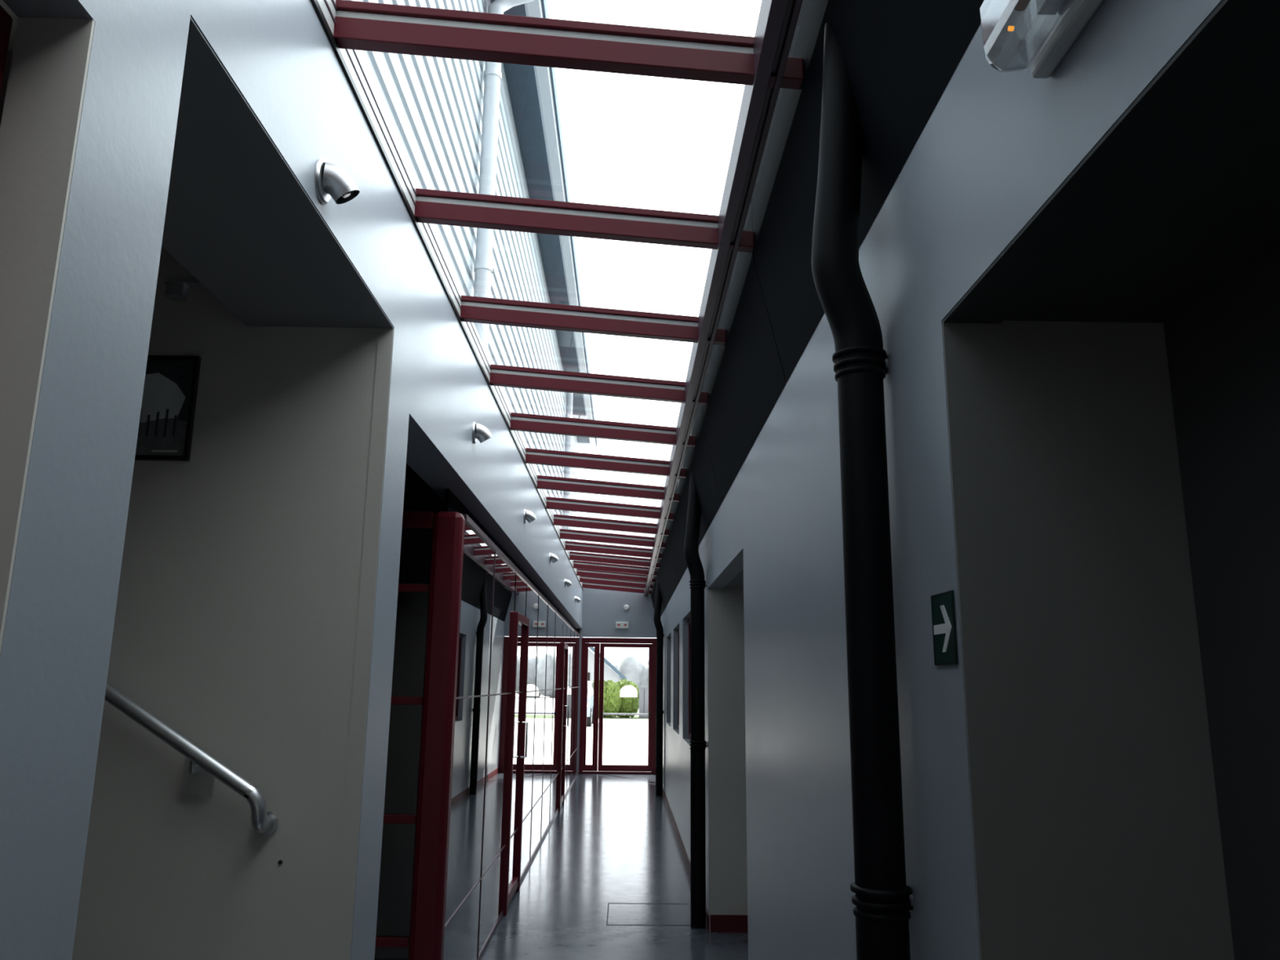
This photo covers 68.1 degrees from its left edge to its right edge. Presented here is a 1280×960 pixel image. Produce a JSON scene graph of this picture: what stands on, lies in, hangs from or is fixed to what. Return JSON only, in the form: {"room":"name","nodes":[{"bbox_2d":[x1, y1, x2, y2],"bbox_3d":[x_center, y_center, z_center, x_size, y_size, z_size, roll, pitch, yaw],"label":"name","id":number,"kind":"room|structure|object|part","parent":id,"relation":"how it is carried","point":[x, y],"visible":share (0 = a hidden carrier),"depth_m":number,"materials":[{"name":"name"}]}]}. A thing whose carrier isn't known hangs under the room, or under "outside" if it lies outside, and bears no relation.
{"room":"building corridor","nodes":[
{"label":"building corridor","id":0,"kind":"room"},
{"bbox_2d":[0,0,393,959],"bbox_3d":[-2.060,-0.149,2.271,2.533,4.200,1.940,1,-12,-1],"label":"wall","id":1,"kind":"structure","parent":0,"point":[244,619],"depth_m":2.85,"materials":[{"name":"white paint"}]},
{"bbox_2d":[0,0,582,959],"bbox_3d":[-2.144,1.441,7.304,2.535,3.200,18.550,1,-12,-1],"label":"wall","id":2,"kind":"structure","parent":0,"point":[279,55],"depth_m":1.45,"materials":[{"name":"grey paint"}]},
{"bbox_2d":[0,17,94,654],"bbox_3d":[-0.838,0.526,1.088,0.104,2.410,0.006,1,-12,-1],"label":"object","id":3,"kind":"structure","parent":2,"relation":"attached to","point":[42,113],"depth_m":1.27,"materials":[{"name":"beige paint"}]},
{"bbox_2d":[134,355,200,461],"bbox_3d":[-1.550,-0.229,2.991,0.280,0.340,0.020,1,-12,-1],"label":"framed photograph","id":4,"kind":"object","parent":2,"relation":"attached to","point":[167,413],"visible":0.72,"depth_m":2.99,"materials":[{"name":"black plastic"}]},
{"bbox_2d":[104,682,278,835],"bbox_3d":[-1.649,0.594,2.775,1.211,0.853,0.090,1,-12,-1],"label":"handrail","id":5,"kind":"object","parent":2,"relation":"attached to","point":[201,768],"visible":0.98,"depth_m":2.71,"materials":[{"name":"metal"}]},
{"bbox_2d":[161,15,393,328],"bbox_3d":[-1.025,-0.650,2.349,0.473,0.005,1.467,1,-12,-1],"label":"soffit","id":6,"kind":"object","parent":2,"relation":"attached to","point":[238,219],"depth_m":2.38,"materials":[{"name":"grey paint"}]},
{"bbox_2d":[164,275,205,302],"bbox_3d":[-1.323,-0.558,2.758,0.110,0.060,0.059,1,-12,-1],"label":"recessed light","id":7,"kind":"object","parent":6,"relation":"attached to","point":[177,287],"visible":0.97,"depth_m":2.74,"materials":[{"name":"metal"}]},
{"bbox_2d":[314,159,359,204],"bbox_3d":[-0.742,-0.735,2.335,0.092,0.108,0.108,1,-12,-1],"label":"wall spotlight","id":8,"kind":"object","parent":2,"relation":"attached to","point":[331,180],"visible":1,"depth_m":2.31,"materials":[{"name":"metal"}]},
{"bbox_2d":[471,422,492,444],"bbox_3d":[-0.779,-0.232,4.681,0.092,0.108,0.108,1,-12,-1],"label":"wall spotlight","id":9,"kind":"object","parent":2,"relation":"attached to","point":[480,432],"visible":1,"depth_m":4.66,"materials":[{"name":"metal"}]},
{"bbox_2d":[432,488,581,637],"bbox_3d":[-1.010,1.384,10.478,0.172,0.155,12.100,1,-12,-1],"label":"header","id":10,"kind":"object","parent":2,"relation":"attached to","point":[451,503],"visible":0.52,"depth_m":5.70,"materials":[{"name":"grey metal"}]},
{"bbox_2d":[524,509,536,523],"bbox_3d":[-0.815,0.271,7.028,0.092,0.108,0.108,1,-12,-1],"label":"wall spotlight","id":11,"kind":"object","parent":2,"relation":"attached to","point":[529,516],"visible":1,"depth_m":7.01,"materials":[{"name":"metal"}]},
{"bbox_2d":[549,552,558,563],"bbox_3d":[-0.851,0.773,9.374,0.092,0.108,0.108,1,-12,-1],"label":"wall spotlight","id":12,"kind":"object","parent":2,"relation":"attached to","point":[553,557],"visible":1,"depth_m":9.35,"materials":[{"name":"metal"}]},
{"bbox_2d":[564,578,572,587],"bbox_3d":[-0.888,1.276,11.721,0.092,0.108,0.108,1,-12,-1],"label":"wall spotlight","id":13,"kind":"object","parent":2,"relation":"attached to","point":[567,582],"visible":1,"depth_m":11.70,"materials":[{"name":"metal"}]},
{"bbox_2d":[574,595,581,603],"bbox_3d":[-0.924,1.779,14.067,0.092,0.108,0.108,1,-12,-1],"label":"wall spotlight","id":14,"kind":"object","parent":2,"relation":"attached to","point":[577,599],"visible":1,"depth_m":14.04,"materials":[{"name":"metal"}]},
{"bbox_2d":[374,528,432,959],"bbox_3d":[-2.118,1.263,4.233,2.265,2.140,0.001,1,-12,-1],"label":"pane","id":15,"kind":"object","parent":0,"point":[397,861],"depth_m":4.26,"materials":[{"name":"glass"}]},
{"bbox_2d":[480,773,748,959],"bbox_3d":[-1.078,3.047,6.874,4.900,0.102,18.750,1,-12,-1],"label":"floor","id":16,"kind":"structure","parent":0,"point":[611,839],"depth_m":6.97,"materials":[{"name":"grey tile"}]},
{"bbox_2d":[408,511,465,959],"bbox_3d":[-0.916,1.271,4.255,0.140,2.280,0.120,1,-12,-1],"label":"post","id":17,"kind":"object","parent":16,"relation":"on","point":[430,865],"visible":1,"depth_m":4.22,"materials":[{"name":"red metal"}]},
{"bbox_2d":[444,551,579,959],"bbox_3d":[-0.956,2.563,10.227,0.026,2.255,12.100,1,-12,-1],"label":"joint","id":18,"kind":"object","parent":16,"relation":"on","point":[500,917],"visible":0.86,"depth_m":6.94,"materials":[{"name":"grey metal"}]},
{"bbox_2d":[443,521,515,959],"bbox_3d":[-0.873,1.509,5.376,0.001,2.225,2.170,1,-12,-1],"label":"pane","id":19,"kind":"object","parent":18,"relation":"attached to","point":[468,771],"visible":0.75,"depth_m":5.11,"materials":[{"name":"clear glass"}]},
{"bbox_2d":[502,611,529,915],"bbox_3d":[-0.888,1.971,6.805,0.098,1.980,0.820,1,-12,-1],"label":"door","id":20,"kind":"structure","parent":18,"relation":"attached to","point":[508,894],"depth_m":6.59,"materials":[{"name":"red paint"}]},
{"bbox_3d":[-0.867,1.947,7.097,0.048,0.266,0.015,1,-12,-1],"label":"pull handle","id":21,"kind":"part","parent":20,"relation":"part of","materials":[{"name":"silver metal"}]},
{"bbox_2d":[508,573,526,888],"bbox_3d":[-0.896,1.822,6.837,0.001,2.225,0.700,1,-12,-1],"label":"pane","id":22,"kind":"object","parent":18,"relation":"attached to","point":[521,585],"visible":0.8,"depth_m":6.93,"materials":[{"name":"clear glass"}]},
{"bbox_2d":[520,584,563,875],"bbox_3d":[-0.935,2.367,9.379,0.001,2.225,4.380,1,-12,-1],"label":"pane","id":23,"kind":"object","parent":18,"relation":"attached to","point":[533,599],"visible":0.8,"depth_m":8.87,"materials":[{"name":"clear glass"}]},
{"bbox_2d":[557,642,568,810],"bbox_3d":[-0.967,3.060,11.889,0.098,1.980,0.820,1,-12,-1],"label":"door","id":24,"kind":"structure","parent":18,"relation":"attached to","point":[561,798],"depth_m":11.69,"materials":[{"name":"red paint"}]},
{"bbox_3d":[-0.946,3.036,12.181,0.048,0.266,0.015,1,-12,-1],"label":"pull handle","id":25,"kind":"part","parent":24,"relation":"part of","materials":[{"name":"silver metal"}]},
{"bbox_2d":[560,620,566,795],"bbox_3d":[-0.975,2.911,11.921,0.001,2.225,0.700,1,-12,-1],"label":"pane","id":26,"kind":"object","parent":18,"relation":"attached to","point":[564,636],"visible":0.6,"depth_m":12.10,"materials":[{"name":"clear glass"}]},
{"bbox_2d":[564,623,580,794],"bbox_3d":[-1.010,3.404,14.224,0.001,2.225,3.890,1,-12,-1],"label":"pane","id":27,"kind":"object","parent":18,"relation":"attached to","point":[574,667],"visible":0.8,"depth_m":14.16,"materials":[{"name":"clear glass"}]},
{"bbox_2d":[578,637,656,773],"bbox_3d":[-0.368,3.849,16.205,1.305,2.260,0.070,1,-12,-1],"label":"frame","id":28,"kind":"object","parent":16,"relation":"on","point":[584,640],"visible":0.89,"depth_m":16.21,"materials":[{"name":"red paint"}]},
{"bbox_2d":[582,643,652,771],"bbox_3d":[-0.379,3.875,16.199,1.155,2.125,0.050,1,-12,-1],"label":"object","id":29,"kind":"structure","parent":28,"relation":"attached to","point":[598,685],"depth_m":16.15,"materials":[{"name":"red paint"}]},
{"bbox_2d":[601,711,650,715],"bbox_3d":[-0.242,3.984,16.114,0.830,0.060,0.075,1,-12,-1],"label":"push bar","id":30,"kind":"object","parent":29,"relation":"attached to","point":[602,713],"visible":1,"depth_m":16.08,"materials":[{"name":"metal"}]},
{"label":"pane","id":31,"kind":"object","parent":29,"relation":"attached to","visible":0},
{"bbox_2d":[619,684,637,697],"bbox_3d":[-0.194,3.625,16.251,0.300,0.200,0.003,1,-12,-1],"label":"window sticker","id":32,"kind":"object","parent":31,"relation":"attached to","point":[628,691],"visible":1,"depth_m":16.25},
{"label":"pane","id":33,"kind":"object","parent":29,"relation":"attached to","visible":0},
{"bbox_2d":[587,686,593,694],"bbox_3d":[-0.849,3.616,16.242,0.100,0.140,0.003,1,-12,-1],"label":"window sticker","id":34,"kind":"object","parent":33,"relation":"attached to","point":[590,691],"visible":1,"depth_m":16.24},
{"bbox_2d":[577,587,656,773],"bbox_3d":[-0.281,3.321,16.339,1.540,3.350,0.150,1,-12,-1],"label":"wall","id":35,"kind":"structure","parent":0,"point":[601,608],"depth_m":16.47,"materials":[{"name":"white paint"}]},
{"bbox_2d":[615,622,628,628],"bbox_3d":[-0.311,2.516,16.402,0.220,0.110,0.064,1,-12,-1],"label":"emergency light","id":36,"kind":"object","parent":35,"relation":"attached to","point":[618,624],"visible":1,"depth_m":16.37,"materials":[{"name":"white plastic"}]},
{"bbox_2d":[623,604,629,610],"bbox_3d":[-0.238,2.221,16.476,0.100,0.100,0.045,1,-12,-1],"label":"smoke detector","id":37,"kind":"object","parent":35,"relation":"attached to","point":[626,607],"visible":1,"depth_m":16.46,"materials":[{"name":"white plastic"}]},
{"bbox_2d":[651,0,983,617],"bbox_3d":[0.387,0.211,7.529,0.109,0.729,18.394,1,-12,-1],"label":"wall","id":38,"kind":"structure","parent":0,"point":[900,56],"depth_m":2.72,"materials":[{"name":"grey paint"}]},
{"bbox_2d":[311,0,803,595],"bbox_3d":[-0.271,0.099,8.099,1.195,0.233,17.314,1,-12,-1],"label":"skylight","id":39,"kind":"object","parent":38,"relation":"attached to","point":[761,63],"visible":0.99,"depth_m":3.33,"materials":[{"name":"red paint"}]},
{"bbox_3d":[-0.864,0.058,8.126,0.008,0.136,17.260,1,-12,-1],"label":"edge rail","id":40,"kind":"part","parent":39,"relation":"part of","materials":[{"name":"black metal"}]},
{"bbox_3d":[-0.271,0.037,8.140,1.195,0.096,17.260,1,-12,-1],"label":"pane","id":41,"kind":"part","parent":39,"relation":"part of","materials":[{"name":"clear glass"}]},
{"bbox_2d":[660,0,1222,959],"bbox_3d":[0.909,1.441,7.274,0.960,3.250,18.400,1,-12,-1],"label":"wall","id":42,"kind":"structure","parent":0,"point":[995,146],"depth_m":1.96,"materials":[{"name":"grey paint"}]},
{"bbox_2d":[653,578,664,795],"bbox_3d":[0.259,2.847,13.200,0.153,2.973,0.116,1,-12,-1],"label":"drainpipe","id":43,"kind":"object","parent":42,"relation":"attached to","point":[657,613],"visible":0.98,"depth_m":13.14,"materials":[{"name":"metal"}]},
{"bbox_2d":[678,629,679,729],"bbox_3d":[0.460,2.117,10.089,0.040,1.100,1.200,1,-12,-1],"label":"frame","id":44,"kind":"object","parent":42,"relation":"attached to","point":[678,629],"visible":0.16,"depth_m":10.62,"materials":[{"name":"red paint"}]},
{"bbox_2d":[688,617,690,739],"bbox_3d":[0.487,1.740,8.329,0.040,1.100,1.200,1,-12,-1],"label":"frame","id":45,"kind":"object","parent":42,"relation":"attached to","point":[690,617],"visible":0.16,"depth_m":8.86,"materials":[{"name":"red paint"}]},
{"bbox_2d":[684,467,706,928],"bbox_3d":[0.366,1.364,6.278,0.153,2.973,0.116,1,-12,-1],"label":"drainpipe","id":46,"kind":"object","parent":42,"relation":"attached to","point":[698,744],"visible":0.98,"depth_m":6.21,"materials":[{"name":"metal"}]},
{"bbox_2d":[662,788,747,933],"bbox_3d":[0.833,3.333,8.586,0.908,0.100,15.040,1,-12,-1],"label":"baseboard","id":47,"kind":"structure","parent":42,"relation":"attached to","point":[718,923],"depth_m":5.86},
{"bbox_2d":[811,22,913,959],"bbox_3d":[0.435,0.415,1.849,0.153,2.973,0.116,1,-12,-1],"label":"drainpipe","id":48,"kind":"object","parent":42,"relation":"attached to","point":[882,900],"visible":1,"depth_m":1.88,"materials":[{"name":"metal"}]},
{"bbox_2d":[930,590,958,665],"bbox_3d":[0.514,0.252,1.601,0.005,0.120,0.108,1,-12,-1],"label":"arrow sign","id":49,"kind":"object","parent":42,"relation":"attached to","point":[943,604],"visible":1,"depth_m":1.59,"materials":[{"name":"teal plastic"}]},
{"bbox_2d":[979,0,1103,78],"bbox_3d":[0.489,-0.626,1.065,0.092,0.140,0.365,1,-12,-1],"label":"emergency light","id":50,"kind":"object","parent":42,"relation":"attached to","point":[1054,26],"visible":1,"depth_m":1.18,"materials":[{"name":"white plastic"}]},
{"bbox_3d":[0.522,-0.625,1.065,0.025,0.140,0.365,1,-12,-1],"label":"plate","id":51,"kind":"part","parent":50,"relation":"part of","materials":[{"name":"white plastic"}]},
{"bbox_2d":[942,0,1279,959],"bbox_3d":[0.808,0.364,-0.250,0.540,2.200,3.440,1,-12,-1],"label":"wall niche","id":52,"kind":"object","parent":42,"relation":"in","point":[1113,375],"visible":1,"depth_m":1.48,"materials":[{"name":"paint"}]},
{"bbox_3d":[-1.383,0.119,-0.328,1.030,2.600,3.050,1,-12,-1],"label":"wall","id":53,"kind":"structure","parent":0,"visible":0},
{"bbox_2d":[0,4,13,93],"bbox_3d":[-0.923,0.407,0.527,0.078,2.405,1.130,1,-12,-1],"label":"door","id":54,"kind":"structure","parent":53,"relation":"in","point":[6,20],"depth_m":1.31,"materials":[{"name":"red paint"}]},
{"label":"outside","id":55,"kind":"structure","parent":0,"visible":0},
{"bbox_2d":[583,707,648,771],"bbox_3d":[-1.203,17.970,76.294,120.000,0.120,123.250,1,-12,-1],"label":"ground","id":56,"kind":"structure","parent":55,"point":[624,740],"depth_m":25.27,"materials":[{"name":"concrete"}]},
{"bbox_2d":[586,680,593,726],"bbox_3d":[-2.604,8.265,35.148,1.724,1.600,4.030,1,-12,-1],"label":"parked car","id":57,"kind":"object","parent":56,"relation":"on","point":[590,683],"visible":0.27,"depth_m":33.78,"materials":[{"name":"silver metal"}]},
{"bbox_2d":[587,647,626,682],"bbox_3d":[-5.708,12.269,64.788,9.550,6.050,12.800,1,-12,-1],"label":"neighbouring house","id":58,"kind":"structure","parent":56,"relation":"on","point":[609,674],"depth_m":58.74,"materials":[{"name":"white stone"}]},
{"bbox_2d":[591,678,639,717],"bbox_3d":[-5.789,10.148,44.130,11.912,2.011,2.800,-1,-12,9],"label":"hedge","id":59,"kind":"object","parent":56,"relation":"on","point":[613,703],"visible":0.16,"depth_m":42.41,"materials":[{"name":"green plant"}]},
{"bbox_2d":[604,653,648,689],"bbox_3d":[3.202,19.582,93.018,91.826,5.525,12.692,1,-12,-1],"label":"tree line","id":60,"kind":"object","parent":56,"relation":"on","point":[630,666],"visible":0.02,"depth_m":89.58,"materials":[{"name":"grey plant"}]},
{"bbox_2d":[638,686,648,718],"bbox_3d":[0.184,9.928,42.266,0.500,1.370,0.500,1,-12,-1],"label":"utility box","id":61,"kind":"object","parent":56,"relation":"on","point":[643,691],"visible":0.76,"depth_m":42.08,"materials":[{"name":"grey"}]},
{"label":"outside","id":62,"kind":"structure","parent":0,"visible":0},
{"bbox_2d":[347,0,597,542],"bbox_3d":[-2.370,-1.593,7.618,3.410,2.740,20.300,1,-12,-1],"label":"neighbouring building","id":63,"kind":"structure","parent":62,"point":[457,125],"depth_m":6.83,"materials":[{"name":"grey"}]}
]}

